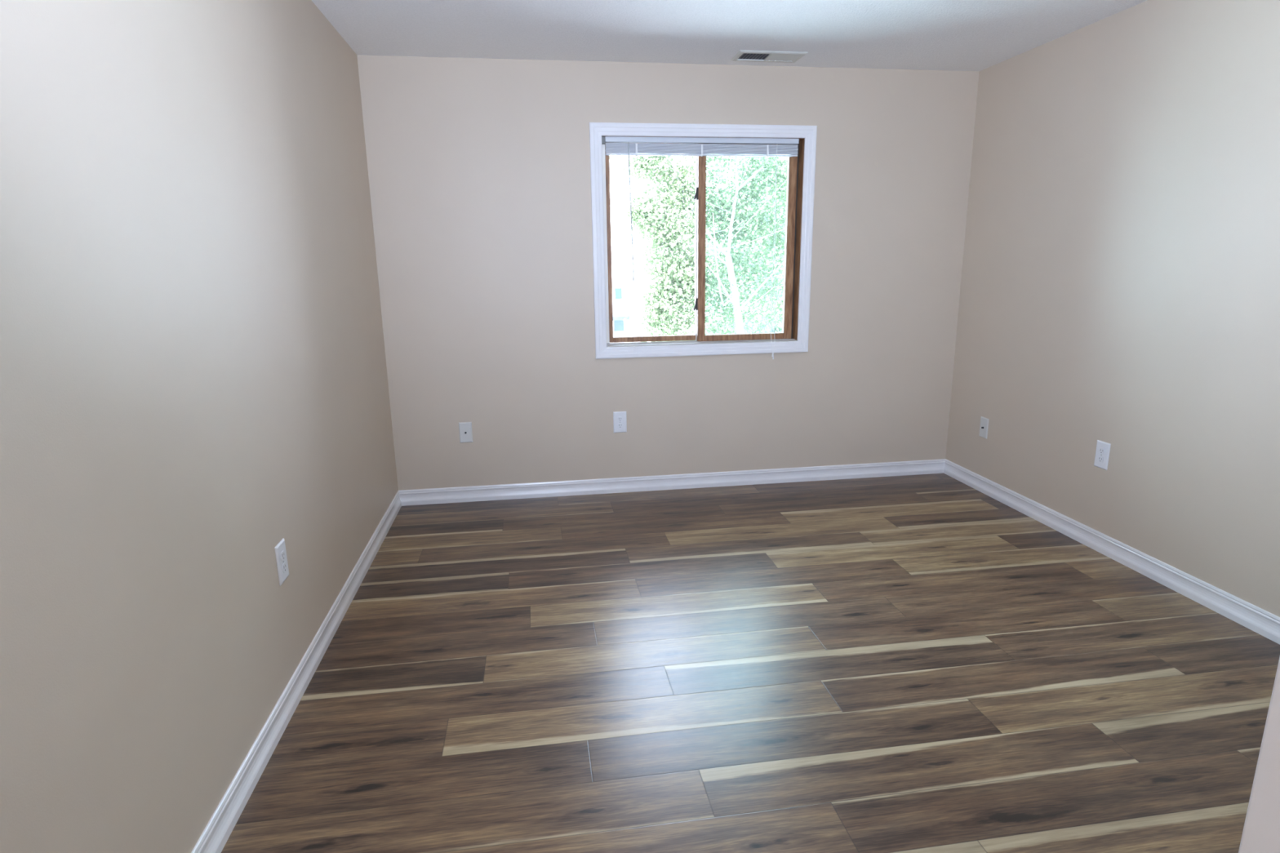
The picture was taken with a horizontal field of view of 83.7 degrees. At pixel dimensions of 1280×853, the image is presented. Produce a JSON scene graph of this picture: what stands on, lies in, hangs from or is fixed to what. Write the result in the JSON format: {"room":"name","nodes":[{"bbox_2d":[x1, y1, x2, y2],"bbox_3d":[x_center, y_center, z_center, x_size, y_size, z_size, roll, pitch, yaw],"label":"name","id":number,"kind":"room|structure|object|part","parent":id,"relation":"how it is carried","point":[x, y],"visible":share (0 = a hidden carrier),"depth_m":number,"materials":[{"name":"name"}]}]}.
{"room":"empty bedroom","nodes":[
{"label":"empty bedroom","id":0,"kind":"room"},
{"bbox_2d":[0,0,398,852],"bbox_3d":[-1.063,0.004,1.032,0.160,2.740,6.050,-3,13,-8],"label":"wall","id":1,"kind":"structure","parent":0,"point":[193,377],"depth_m":1.61,"materials":[{"name":"beige paint"}]},
{"bbox_2d":[274,537,288,586],"bbox_3d":[-1.137,0.430,2.273,0.009,0.129,0.080,-3,13,-8],"label":"power outlet","id":2,"kind":"object","parent":1,"relation":"attached to","point":[280,548],"visible":1,"depth_m":2.26,"materials":[{"name":"white plastic"}]},
{"bbox_2d":[280,550,284,560],"bbox_3d":[-1.135,0.410,2.268,0.003,0.028,0.035,-3,13,-8],"label":"receptacle","id":3,"kind":"object","parent":2,"relation":"attached to","point":[282,552],"depth_m":2.27,"materials":[{"name":"white plastic"}]},
{"bbox_2d":[282,562,286,573],"bbox_3d":[-1.134,0.450,2.278,0.003,0.028,0.035,-3,13,-8],"label":"receptacle","id":4,"kind":"object","parent":2,"relation":"attached to","point":[284,564],"depth_m":2.27,"materials":[{"name":"white plastic"}]},
{"bbox_2d":[191,490,401,852],"bbox_3d":[-1.082,0.916,2.071,0.014,0.092,4.450,-3,13,-8],"label":"baseboard","id":5,"kind":"structure","parent":1,"relation":"attached to","point":[218,830],"depth_m":2.21,"materials":[{"name":"white wood"}]},
{"bbox_2d":[356,54,979,490],"bbox_3d":[0.268,-0.772,4.283,3.794,2.740,0.160,-3,13,-8],"label":"wall","id":6,"kind":"structure","parent":0,"point":[478,168],"depth_m":4.16,"materials":[{"name":"beige paint"}]},
{"bbox_2d":[458,422,472,443],"bbox_3d":[-1.020,0.036,4.178,0.074,0.122,0.016,-3,13,-8],"label":"cable wall plate","id":7,"kind":"object","parent":6,"relation":"attached to","point":[464,428],"visible":1,"depth_m":4.18,"materials":[{"name":"beige plastic"}]},
{"bbox_2d":[613,411,626,432],"bbox_3d":[-0.120,-0.026,4.308,0.080,0.129,0.009,-3,13,-8],"label":"power outlet","id":8,"kind":"object","parent":6,"relation":"attached to","point":[620,421],"visible":1,"depth_m":4.30,"materials":[{"name":"white plastic"}]},
{"bbox_2d":[617,422,622,427],"bbox_3d":[-0.120,-0.005,4.310,0.035,0.028,0.003,-3,13,-8],"label":"receptacle","id":9,"kind":"object","parent":8,"relation":"attached to","point":[619,424],"depth_m":4.31,"materials":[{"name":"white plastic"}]},
{"bbox_2d":[617,416,622,421],"bbox_3d":[-0.120,-0.045,4.300,0.035,0.028,0.003,-3,13,-8],"label":"receptacle","id":10,"kind":"object","parent":8,"relation":"attached to","point":[619,418],"depth_m":4.30,"materials":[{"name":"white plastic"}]},
{"bbox_2d":[399,458,945,506],"bbox_3d":[0.296,0.341,4.455,3.474,0.092,0.014,-3,13,-8],"label":"baseboard","id":11,"kind":"structure","parent":6,"relation":"attached to","point":[673,482],"depth_m":4.43,"materials":[{"name":"white wood"}]},
{"bbox_2d":[589,122,817,359],"bbox_3d":[0.364,-1.076,4.213,1.304,1.299,0.170,-3,13,-8],"label":"window","id":12,"kind":"structure","parent":6,"relation":"in","point":[801,171],"depth_m":4.20,"materials":[{"name":"brown wood"}]},
{"bbox_3d":[0.073,-1.615,4.082,0.505,0.040,0.031,-3,13,-8],"label":"rail","id":13,"kind":"part","parent":12,"relation":"part of","materials":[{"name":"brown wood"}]},
{"bbox_3d":[0.088,-0.533,4.334,0.505,0.031,0.031,-3,13,-8],"label":"rail","id":14,"kind":"part","parent":12,"relation":"part of","materials":[{"name":"brown wood"}]},
{"bbox_2d":[601,136,799,359],"bbox_3d":[0.360,-1.012,4.164,1.139,1.266,0.071,-3,13,-8],"label":"mini blind","id":15,"kind":"object","parent":12,"relation":"attached to","point":[614,145],"visible":1,"depth_m":4.04,"materials":[{"name":"white plastic"}]},
{"bbox_3d":[0.359,-1.544,4.063,1.115,0.007,0.025,-3,13,-8],"label":"rail","id":16,"kind":"part","parent":15,"relation":"part of","materials":[{"name":"white plastic"}]},
{"bbox_3d":[0.791,-1.037,4.211,0.012,1.198,0.037,-2,13,-4],"label":"lift cord","id":17,"kind":"part","parent":15,"relation":"part of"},
{"bbox_3d":[0.803,-1.030,4.215,0.016,1.214,0.037,-3,13,-8],"label":"lift cord","id":18,"kind":"part","parent":15,"relation":"part of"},
{"bbox_3d":[0.637,-0.549,4.376,0.496,0.035,0.031,-3,13,-8],"label":"rail","id":19,"kind":"part","parent":12,"relation":"part of","materials":[{"name":"brown wood"}]},
{"bbox_2d":[311,0,1146,71],"bbox_3d":[0.715,-1.415,0.981,3.794,0.200,6.370,-3,13,-8],"label":"ceiling","id":20,"kind":"structure","parent":0,"point":[953,35],"depth_m":3.32,"materials":[{"name":"white paint"}]},
{"bbox_2d":[730,49,808,62],"bbox_3d":[0.682,-1.963,3.791,0.365,0.008,0.183,-3,13,-8],"label":"ceiling vent","id":21,"kind":"object","parent":20,"relation":"in","point":[742,55],"visible":1,"depth_m":3.78,"materials":[{"name":"white metal"}]},
{"bbox_2d":[221,473,1279,852],"bbox_3d":[0.751,1.157,1.573,3.794,0.200,6.386,-3,13,-8],"label":"floor","id":22,"kind":"structure","parent":0,"point":[920,663],"depth_m":2.37,"materials":[{"name":"brown wood"}]},
{"bbox_2d":[945,0,1279,617],"bbox_3d":[2.529,-0.167,1.552,0.160,2.740,6.050,-3,13,-8],"label":"wall","id":23,"kind":"structure","parent":0,"point":[1120,281],"depth_m":3.13,"materials":[{"name":"beige paint"}]},
{"bbox_2d":[978,416,989,439],"bbox_3d":[2.054,0.007,4.276,0.016,0.122,0.074,-3,13,-8],"label":"cable wall plate","id":24,"kind":"object","parent":23,"relation":"attached to","point":[984,426],"visible":1,"depth_m":4.27,"materials":[{"name":"beige plastic"}]},
{"bbox_2d":[1093,440,1111,470],"bbox_3d":[2.192,0.136,3.390,0.009,0.129,0.080,-3,13,-8],"label":"power outlet","id":25,"kind":"object","parent":23,"relation":"attached to","point":[1103,449],"visible":1,"depth_m":3.38,"materials":[{"name":"white plastic"}]},
{"bbox_2d":[1097,455,1103,462],"bbox_3d":[2.190,0.156,3.394,0.003,0.028,0.035,-3,13,-8],"label":"receptacle","id":26,"kind":"object","parent":25,"relation":"attached to","point":[1100,458],"depth_m":3.39,"materials":[{"name":"white plastic"}]},
{"bbox_2d":[1098,447,1104,454],"bbox_3d":[2.189,0.116,3.385,0.003,0.028,0.035,-3,13,-8],"label":"receptacle","id":27,"kind":"object","parent":25,"relation":"attached to","point":[1101,450],"depth_m":3.38,"materials":[{"name":"white plastic"}]},
{"bbox_2d":[943,458,1279,644],"bbox_3d":[2.338,0.754,2.565,0.014,0.092,4.450,-3,13,-8],"label":"baseboard","id":28,"kind":"structure","parent":23,"relation":"attached to","point":[1247,615],"depth_m":3.22,"materials":[{"name":"white wood"}]},
{"bbox_3d":[0.955,0.200,-0.150,3.474,2.440,0.120,-3,13,-8],"label":"wall","id":29,"kind":"structure","parent":0,"visible":0},
{"bbox_2d":[1238,657,1279,852],"bbox_3d":[0.766,0.306,0.290,0.035,2.020,0.796,-9,16,-32],"label":"door","id":30,"kind":"structure","parent":29,"relation":"in","point":[1261,828],"depth_m":0.61,"materials":[{"name":"white paint"}]},
{"label":"outside","id":31,"kind":"structure","parent":0,"visible":0},
{"bbox_2d":[673,284,782,334],"bbox_3d":[-0.597,-10.454,64.891,160.000,0.300,118.500,-3,13,-8],"label":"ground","id":32,"kind":"structure","parent":31,"point":[750,284],"depth_m":65.06,"materials":[{"name":"green plant"}]},
{"bbox_2d":[609,184,679,342],"bbox_3d":[-5.510,-7.467,34.090,14.000,8.000,10.700,-3,13,-8],"label":"house","id":33,"kind":"structure","parent":32,"relation":"on","point":[621,248],"depth_m":31.81,"materials":[{"name":"white"}]},
{"bbox_2d":[609,155,787,342],"bbox_3d":[2.835,-4.214,13.615,6.886,10.757,3.360,-2,13,-5],"label":"leafy tree","id":34,"kind":"object","parent":32,"relation":"on","point":[677,282],"visible":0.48,"depth_m":13.22,"materials":[{"name":"green plant"}]},
{"bbox_2d":[662,158,787,334],"bbox_3d":[3.711,-4.130,19.248,6.419,8.008,3.814,-3,13,-10],"label":"leafy tree","id":35,"kind":"object","parent":32,"relation":"on","point":[707,245],"visible":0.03,"depth_m":18.58,"materials":[{"name":"green plant"}]}
]}

